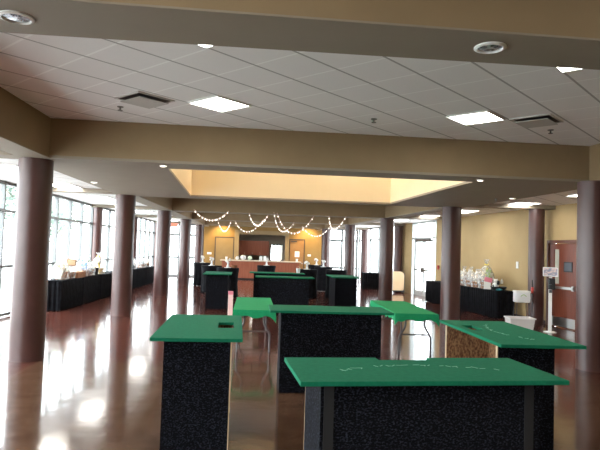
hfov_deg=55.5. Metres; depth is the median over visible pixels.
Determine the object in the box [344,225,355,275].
column
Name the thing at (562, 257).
door
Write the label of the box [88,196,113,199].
diffuser
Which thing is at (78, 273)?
basket
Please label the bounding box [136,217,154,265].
window
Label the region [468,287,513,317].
table
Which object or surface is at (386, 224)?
column
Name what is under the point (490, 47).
recessed light
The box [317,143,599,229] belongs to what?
ceiling beam
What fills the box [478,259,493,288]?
gift basket
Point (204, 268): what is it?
cocktail table
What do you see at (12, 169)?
recessed light
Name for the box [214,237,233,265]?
door
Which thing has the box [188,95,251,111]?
recessed light
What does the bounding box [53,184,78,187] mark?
diffuser
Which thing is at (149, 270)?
table
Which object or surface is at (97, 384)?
floor
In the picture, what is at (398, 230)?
column
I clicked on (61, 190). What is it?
ceiling beam
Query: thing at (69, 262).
picture
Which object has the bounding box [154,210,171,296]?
column
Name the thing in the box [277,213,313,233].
string light
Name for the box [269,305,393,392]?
table
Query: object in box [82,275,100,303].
table
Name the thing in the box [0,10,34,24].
recessed light
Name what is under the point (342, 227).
ceiling beam
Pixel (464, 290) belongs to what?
table
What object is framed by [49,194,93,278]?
window
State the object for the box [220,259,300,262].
countertop
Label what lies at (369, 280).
table
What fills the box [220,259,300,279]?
counter
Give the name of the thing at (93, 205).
ceiling beam
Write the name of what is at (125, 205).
column
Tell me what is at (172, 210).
ceiling beam
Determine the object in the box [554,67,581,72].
recessed light
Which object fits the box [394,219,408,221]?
recessed light
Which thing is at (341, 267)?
window
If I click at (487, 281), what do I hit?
greeting card
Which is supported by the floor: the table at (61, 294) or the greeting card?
the table at (61, 294)
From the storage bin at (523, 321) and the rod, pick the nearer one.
the storage bin at (523, 321)
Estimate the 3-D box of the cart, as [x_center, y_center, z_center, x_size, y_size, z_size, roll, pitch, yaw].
[4.356,2.589,25.858,0.800,0.970,0.400,2,-3,2]
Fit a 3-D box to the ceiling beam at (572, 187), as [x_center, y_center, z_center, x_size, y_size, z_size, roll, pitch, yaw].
[4.225,-0.493,14.597,0.458,0.012,40.670,2,-3,-8]
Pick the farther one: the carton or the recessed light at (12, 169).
the carton
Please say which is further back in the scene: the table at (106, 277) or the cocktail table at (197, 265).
the cocktail table at (197, 265)
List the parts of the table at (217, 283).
panel, panel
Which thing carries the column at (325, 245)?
on the floor
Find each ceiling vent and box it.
[114,91,174,108]
[509,113,563,127]
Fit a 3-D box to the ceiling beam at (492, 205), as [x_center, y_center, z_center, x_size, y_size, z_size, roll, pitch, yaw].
[5.564,-0.497,15.238,2.414,0.100,0.400,2,-3,-4]
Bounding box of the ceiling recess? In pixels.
[171,169,465,202]
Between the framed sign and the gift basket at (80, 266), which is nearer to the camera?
the framed sign
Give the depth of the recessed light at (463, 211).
17.84 m
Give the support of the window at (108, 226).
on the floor
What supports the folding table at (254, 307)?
on the floor
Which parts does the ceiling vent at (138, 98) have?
plate, frame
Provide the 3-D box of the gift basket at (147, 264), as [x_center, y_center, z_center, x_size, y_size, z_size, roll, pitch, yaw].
[-7.263,1.710,26.922,0.457,0.518,0.450,4,-3,-39]
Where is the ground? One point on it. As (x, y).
(6, 282)
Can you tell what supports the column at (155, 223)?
on the floor
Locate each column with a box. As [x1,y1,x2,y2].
[8,157,53,362]
[91,207,102,266]
[110,194,135,315]
[133,217,137,264]
[153,223,156,277]
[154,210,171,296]
[178,219,191,285]
[193,224,203,277]
[321,229,330,266]
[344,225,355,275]
[360,230,367,283]
[378,218,393,300]
[393,226,402,291]
[440,207,461,319]
[527,209,544,325]
[575,180,599,372]
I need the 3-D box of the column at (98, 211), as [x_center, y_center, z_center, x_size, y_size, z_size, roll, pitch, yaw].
[-7.196,0.869,20.148,0.300,3.180,0.300,2,-3,-4]
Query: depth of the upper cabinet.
37.75 m
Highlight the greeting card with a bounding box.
[484,277,491,288]
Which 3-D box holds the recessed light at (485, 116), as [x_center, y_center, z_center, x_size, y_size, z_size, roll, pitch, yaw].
[2.375,-1.444,7.703,0.580,0.020,0.580,0,-3,41]
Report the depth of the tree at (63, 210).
50.70 m
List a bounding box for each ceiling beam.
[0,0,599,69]
[0,87,208,225]
[0,136,208,226]
[0,150,19,158]
[49,118,589,179]
[53,187,116,194]
[91,204,156,209]
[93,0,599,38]
[135,214,180,218]
[172,198,385,217]
[172,210,379,218]
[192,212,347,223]
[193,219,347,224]
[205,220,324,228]
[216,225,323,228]
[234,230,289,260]
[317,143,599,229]
[319,185,576,229]
[338,227,369,229]
[361,223,404,225]
[401,216,441,219]
[470,203,555,209]
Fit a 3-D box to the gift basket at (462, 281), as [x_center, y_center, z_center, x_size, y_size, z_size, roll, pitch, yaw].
[5.475,1.693,19.001,0.432,0.632,0.439,3,-3,-33]
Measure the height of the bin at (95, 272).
0.230 m
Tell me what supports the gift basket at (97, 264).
on the table at (106, 277)
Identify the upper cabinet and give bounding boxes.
[239,240,268,255]
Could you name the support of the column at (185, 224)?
on the floor
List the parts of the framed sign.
frame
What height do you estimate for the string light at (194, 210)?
0.408 m
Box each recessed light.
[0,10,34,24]
[0,164,17,173]
[53,183,82,188]
[84,195,115,199]
[135,210,154,212]
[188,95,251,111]
[197,45,213,48]
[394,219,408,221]
[446,110,504,124]
[462,210,480,212]
[474,41,506,53]
[507,202,541,204]
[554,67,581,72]
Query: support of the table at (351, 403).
on the floor
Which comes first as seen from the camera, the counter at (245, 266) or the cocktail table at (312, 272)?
the cocktail table at (312, 272)
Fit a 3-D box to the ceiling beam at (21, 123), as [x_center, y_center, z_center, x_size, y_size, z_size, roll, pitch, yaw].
[-4.347,-1.089,14.052,0.460,0.598,40.500,2,-3,-4]
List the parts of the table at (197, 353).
panel, panel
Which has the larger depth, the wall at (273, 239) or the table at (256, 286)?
the wall at (273, 239)
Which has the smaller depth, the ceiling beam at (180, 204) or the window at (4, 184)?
the window at (4, 184)
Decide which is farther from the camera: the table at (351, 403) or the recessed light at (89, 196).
the recessed light at (89, 196)
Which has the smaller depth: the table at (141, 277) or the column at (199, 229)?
the table at (141, 277)
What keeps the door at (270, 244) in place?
in the wall at (273, 239)
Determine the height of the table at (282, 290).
1.030 m
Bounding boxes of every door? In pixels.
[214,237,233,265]
[270,244,282,260]
[289,239,304,268]
[411,220,436,296]
[546,240,576,330]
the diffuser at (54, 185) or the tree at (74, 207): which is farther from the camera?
the tree at (74, 207)
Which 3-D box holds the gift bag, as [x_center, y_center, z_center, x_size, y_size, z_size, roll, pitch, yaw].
[-6.462,1.280,15.124,0.347,0.346,0.100,2,-3,-9]
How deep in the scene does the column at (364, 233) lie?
32.32 m
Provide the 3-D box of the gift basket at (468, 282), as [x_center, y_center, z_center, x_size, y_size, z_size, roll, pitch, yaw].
[5.562,1.673,18.506,0.445,0.632,0.441,2,-3,-4]
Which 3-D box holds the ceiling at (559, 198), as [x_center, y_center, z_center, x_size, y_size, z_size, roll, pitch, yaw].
[5.605,-0.620,14.717,2.857,0.100,41.000,2,-3,-9]
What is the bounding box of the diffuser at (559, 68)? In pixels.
[558,67,576,70]
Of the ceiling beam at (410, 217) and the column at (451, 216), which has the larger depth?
the ceiling beam at (410, 217)
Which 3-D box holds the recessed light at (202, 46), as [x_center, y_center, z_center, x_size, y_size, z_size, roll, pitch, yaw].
[-0.844,-1.669,4.910,0.580,0.020,0.580,0,-3,41]
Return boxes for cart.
[393,271,404,291]
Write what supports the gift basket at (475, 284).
on the table at (486, 302)
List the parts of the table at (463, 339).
panel, panel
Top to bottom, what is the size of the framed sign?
0.574 m
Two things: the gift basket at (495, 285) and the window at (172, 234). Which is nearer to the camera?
the gift basket at (495, 285)
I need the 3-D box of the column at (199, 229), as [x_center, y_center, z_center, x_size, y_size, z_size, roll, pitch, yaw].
[-5.654,1.506,31.860,0.500,3.050,0.500,2,-3,-4]
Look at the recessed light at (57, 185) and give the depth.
13.79 m
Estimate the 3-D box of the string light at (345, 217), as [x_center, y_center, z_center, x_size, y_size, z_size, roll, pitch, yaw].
[1.341,-0.064,20.515,0.640,0.518,0.040,2,-3,-4]
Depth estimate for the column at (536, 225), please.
15.06 m
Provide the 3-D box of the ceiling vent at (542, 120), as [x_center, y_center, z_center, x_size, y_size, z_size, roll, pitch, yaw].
[3.213,-1.401,7.747,0.540,0.050,0.540,0,-3,41]
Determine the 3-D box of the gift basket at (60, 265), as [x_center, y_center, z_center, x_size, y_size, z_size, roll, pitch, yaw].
[-6.509,1.127,15.554,0.435,0.713,0.431,-1,-4,45]
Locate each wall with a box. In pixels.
[203,225,321,268]
[238,234,284,260]
[402,223,411,293]
[436,203,576,323]
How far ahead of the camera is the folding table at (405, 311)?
10.06 m
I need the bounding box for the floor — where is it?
[0,273,599,449]
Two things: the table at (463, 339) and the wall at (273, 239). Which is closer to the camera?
the table at (463, 339)
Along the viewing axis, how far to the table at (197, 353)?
4.82 m
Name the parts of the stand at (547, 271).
post, sign frame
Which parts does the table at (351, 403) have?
panel, panel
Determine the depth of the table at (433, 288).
21.00 m
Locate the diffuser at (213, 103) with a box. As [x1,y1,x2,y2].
[192,97,245,110]
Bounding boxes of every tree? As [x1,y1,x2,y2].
[0,184,54,223]
[50,201,67,241]
[51,199,87,261]
[271,245,281,259]
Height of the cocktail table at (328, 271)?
1.074 m
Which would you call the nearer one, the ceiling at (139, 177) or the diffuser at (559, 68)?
the diffuser at (559, 68)
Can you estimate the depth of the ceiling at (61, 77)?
6.59 m
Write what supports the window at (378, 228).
in the wall at (407, 229)
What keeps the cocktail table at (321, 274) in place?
on the floor
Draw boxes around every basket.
[56,254,67,279]
[63,260,73,278]
[72,270,85,277]
[75,258,88,275]
[83,257,93,275]
[92,253,103,273]
[137,256,144,267]
[144,257,149,266]
[460,268,468,285]
[465,270,474,286]
[472,270,481,287]
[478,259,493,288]
[490,279,506,290]
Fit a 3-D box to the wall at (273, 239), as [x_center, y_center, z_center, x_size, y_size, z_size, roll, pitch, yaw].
[-2.424,1.512,36.463,7.400,3.650,3.850,2,-3,-4]
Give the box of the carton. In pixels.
[228,291,232,314]
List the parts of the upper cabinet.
door, door, door, door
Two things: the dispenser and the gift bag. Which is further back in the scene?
the gift bag
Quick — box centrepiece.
[224,259,231,267]
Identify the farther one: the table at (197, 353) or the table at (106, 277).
the table at (106, 277)
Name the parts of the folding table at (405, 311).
leg, leg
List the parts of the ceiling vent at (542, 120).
plate, frame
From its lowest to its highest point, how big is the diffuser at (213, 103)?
0.010 m
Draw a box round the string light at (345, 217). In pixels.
[329,217,345,229]
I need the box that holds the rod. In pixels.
[531,280,534,326]
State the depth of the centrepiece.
20.69 m
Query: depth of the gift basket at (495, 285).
16.82 m
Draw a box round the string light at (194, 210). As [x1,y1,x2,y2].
[194,210,228,220]
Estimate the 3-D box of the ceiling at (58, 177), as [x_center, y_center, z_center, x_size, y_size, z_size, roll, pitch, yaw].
[-5.810,-1.006,14.001,2.460,0.100,40.600,2,-3,-4]
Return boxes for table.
[47,278,82,310]
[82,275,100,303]
[98,272,111,298]
[132,269,137,288]
[135,267,145,286]
[145,266,153,284]
[149,314,242,449]
[193,262,210,285]
[200,265,221,292]
[203,271,231,308]
[216,267,238,297]
[232,297,275,352]
[250,271,304,297]
[255,275,314,313]
[257,265,275,271]
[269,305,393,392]
[284,357,568,449]
[300,269,317,297]
[308,265,324,268]
[314,267,331,290]
[325,269,346,297]
[326,274,360,306]
[361,272,378,289]
[370,300,439,355]
[425,280,440,304]
[439,320,586,449]
[460,285,470,310]
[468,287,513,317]
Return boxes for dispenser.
[548,278,554,292]
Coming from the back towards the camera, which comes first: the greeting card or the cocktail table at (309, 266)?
the cocktail table at (309, 266)
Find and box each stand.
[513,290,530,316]
[543,267,557,332]
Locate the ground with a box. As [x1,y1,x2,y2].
[0,257,431,312]
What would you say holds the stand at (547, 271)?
on the floor
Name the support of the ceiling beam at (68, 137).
attached to the ceiling at (61, 77)
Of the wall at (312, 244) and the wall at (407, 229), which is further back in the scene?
the wall at (312, 244)
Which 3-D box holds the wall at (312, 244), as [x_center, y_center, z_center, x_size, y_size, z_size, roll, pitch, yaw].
[-2.291,1.427,34.469,7.500,3.650,0.150,2,-3,-4]
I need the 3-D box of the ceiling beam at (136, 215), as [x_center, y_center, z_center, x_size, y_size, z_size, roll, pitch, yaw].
[-6.566,-0.389,26.062,2.360,0.100,0.400,2,-3,-4]
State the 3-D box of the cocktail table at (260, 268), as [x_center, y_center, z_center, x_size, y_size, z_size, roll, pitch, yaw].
[-1.493,2.326,25.180,0.832,1.074,0.827,1,-3,16]
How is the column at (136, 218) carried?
on the floor
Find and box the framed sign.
[66,258,76,276]
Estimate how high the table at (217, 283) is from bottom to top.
1.030 m
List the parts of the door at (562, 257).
vision pane, kick plate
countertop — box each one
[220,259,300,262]
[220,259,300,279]
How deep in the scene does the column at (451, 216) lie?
14.87 m
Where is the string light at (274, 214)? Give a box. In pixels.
[274,214,293,231]
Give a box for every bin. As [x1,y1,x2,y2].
[92,268,98,274]
[504,316,535,329]
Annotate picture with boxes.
[67,260,75,264]
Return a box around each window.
[0,180,16,316]
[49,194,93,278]
[101,208,114,271]
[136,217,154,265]
[169,224,194,276]
[330,229,358,276]
[357,227,379,281]
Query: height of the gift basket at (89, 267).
0.632 m
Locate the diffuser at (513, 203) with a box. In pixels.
[513,203,538,204]
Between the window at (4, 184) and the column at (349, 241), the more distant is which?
the column at (349, 241)
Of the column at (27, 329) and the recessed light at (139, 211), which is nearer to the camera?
the column at (27, 329)
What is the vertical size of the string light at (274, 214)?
0.615 m
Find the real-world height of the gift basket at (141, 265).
0.575 m
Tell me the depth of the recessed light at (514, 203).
14.68 m
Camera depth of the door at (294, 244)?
34.50 m
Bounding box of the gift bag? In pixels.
[49,267,63,279]
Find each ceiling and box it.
[0,32,599,145]
[0,158,180,221]
[49,155,588,207]
[356,190,576,227]
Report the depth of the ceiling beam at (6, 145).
10.38 m
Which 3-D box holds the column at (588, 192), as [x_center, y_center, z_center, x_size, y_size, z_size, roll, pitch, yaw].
[4.791,0.821,9.312,0.500,3.050,0.500,2,-3,-4]
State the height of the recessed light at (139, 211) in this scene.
0.020 m
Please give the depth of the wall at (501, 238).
17.51 m
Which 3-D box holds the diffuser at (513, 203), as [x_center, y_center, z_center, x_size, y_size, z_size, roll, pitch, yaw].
[5.777,-0.542,15.053,0.600,0.010,1.200,2,-3,-4]
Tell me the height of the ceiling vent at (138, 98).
0.050 m
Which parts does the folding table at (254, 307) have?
leg, leg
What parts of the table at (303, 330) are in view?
panel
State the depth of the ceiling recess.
14.50 m
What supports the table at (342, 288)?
on the floor
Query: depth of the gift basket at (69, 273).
16.06 m
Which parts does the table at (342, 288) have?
panel, panel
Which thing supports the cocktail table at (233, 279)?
on the floor
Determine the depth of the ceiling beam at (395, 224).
26.53 m
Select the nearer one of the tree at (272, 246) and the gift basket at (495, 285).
the gift basket at (495, 285)
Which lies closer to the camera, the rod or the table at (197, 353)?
the table at (197, 353)

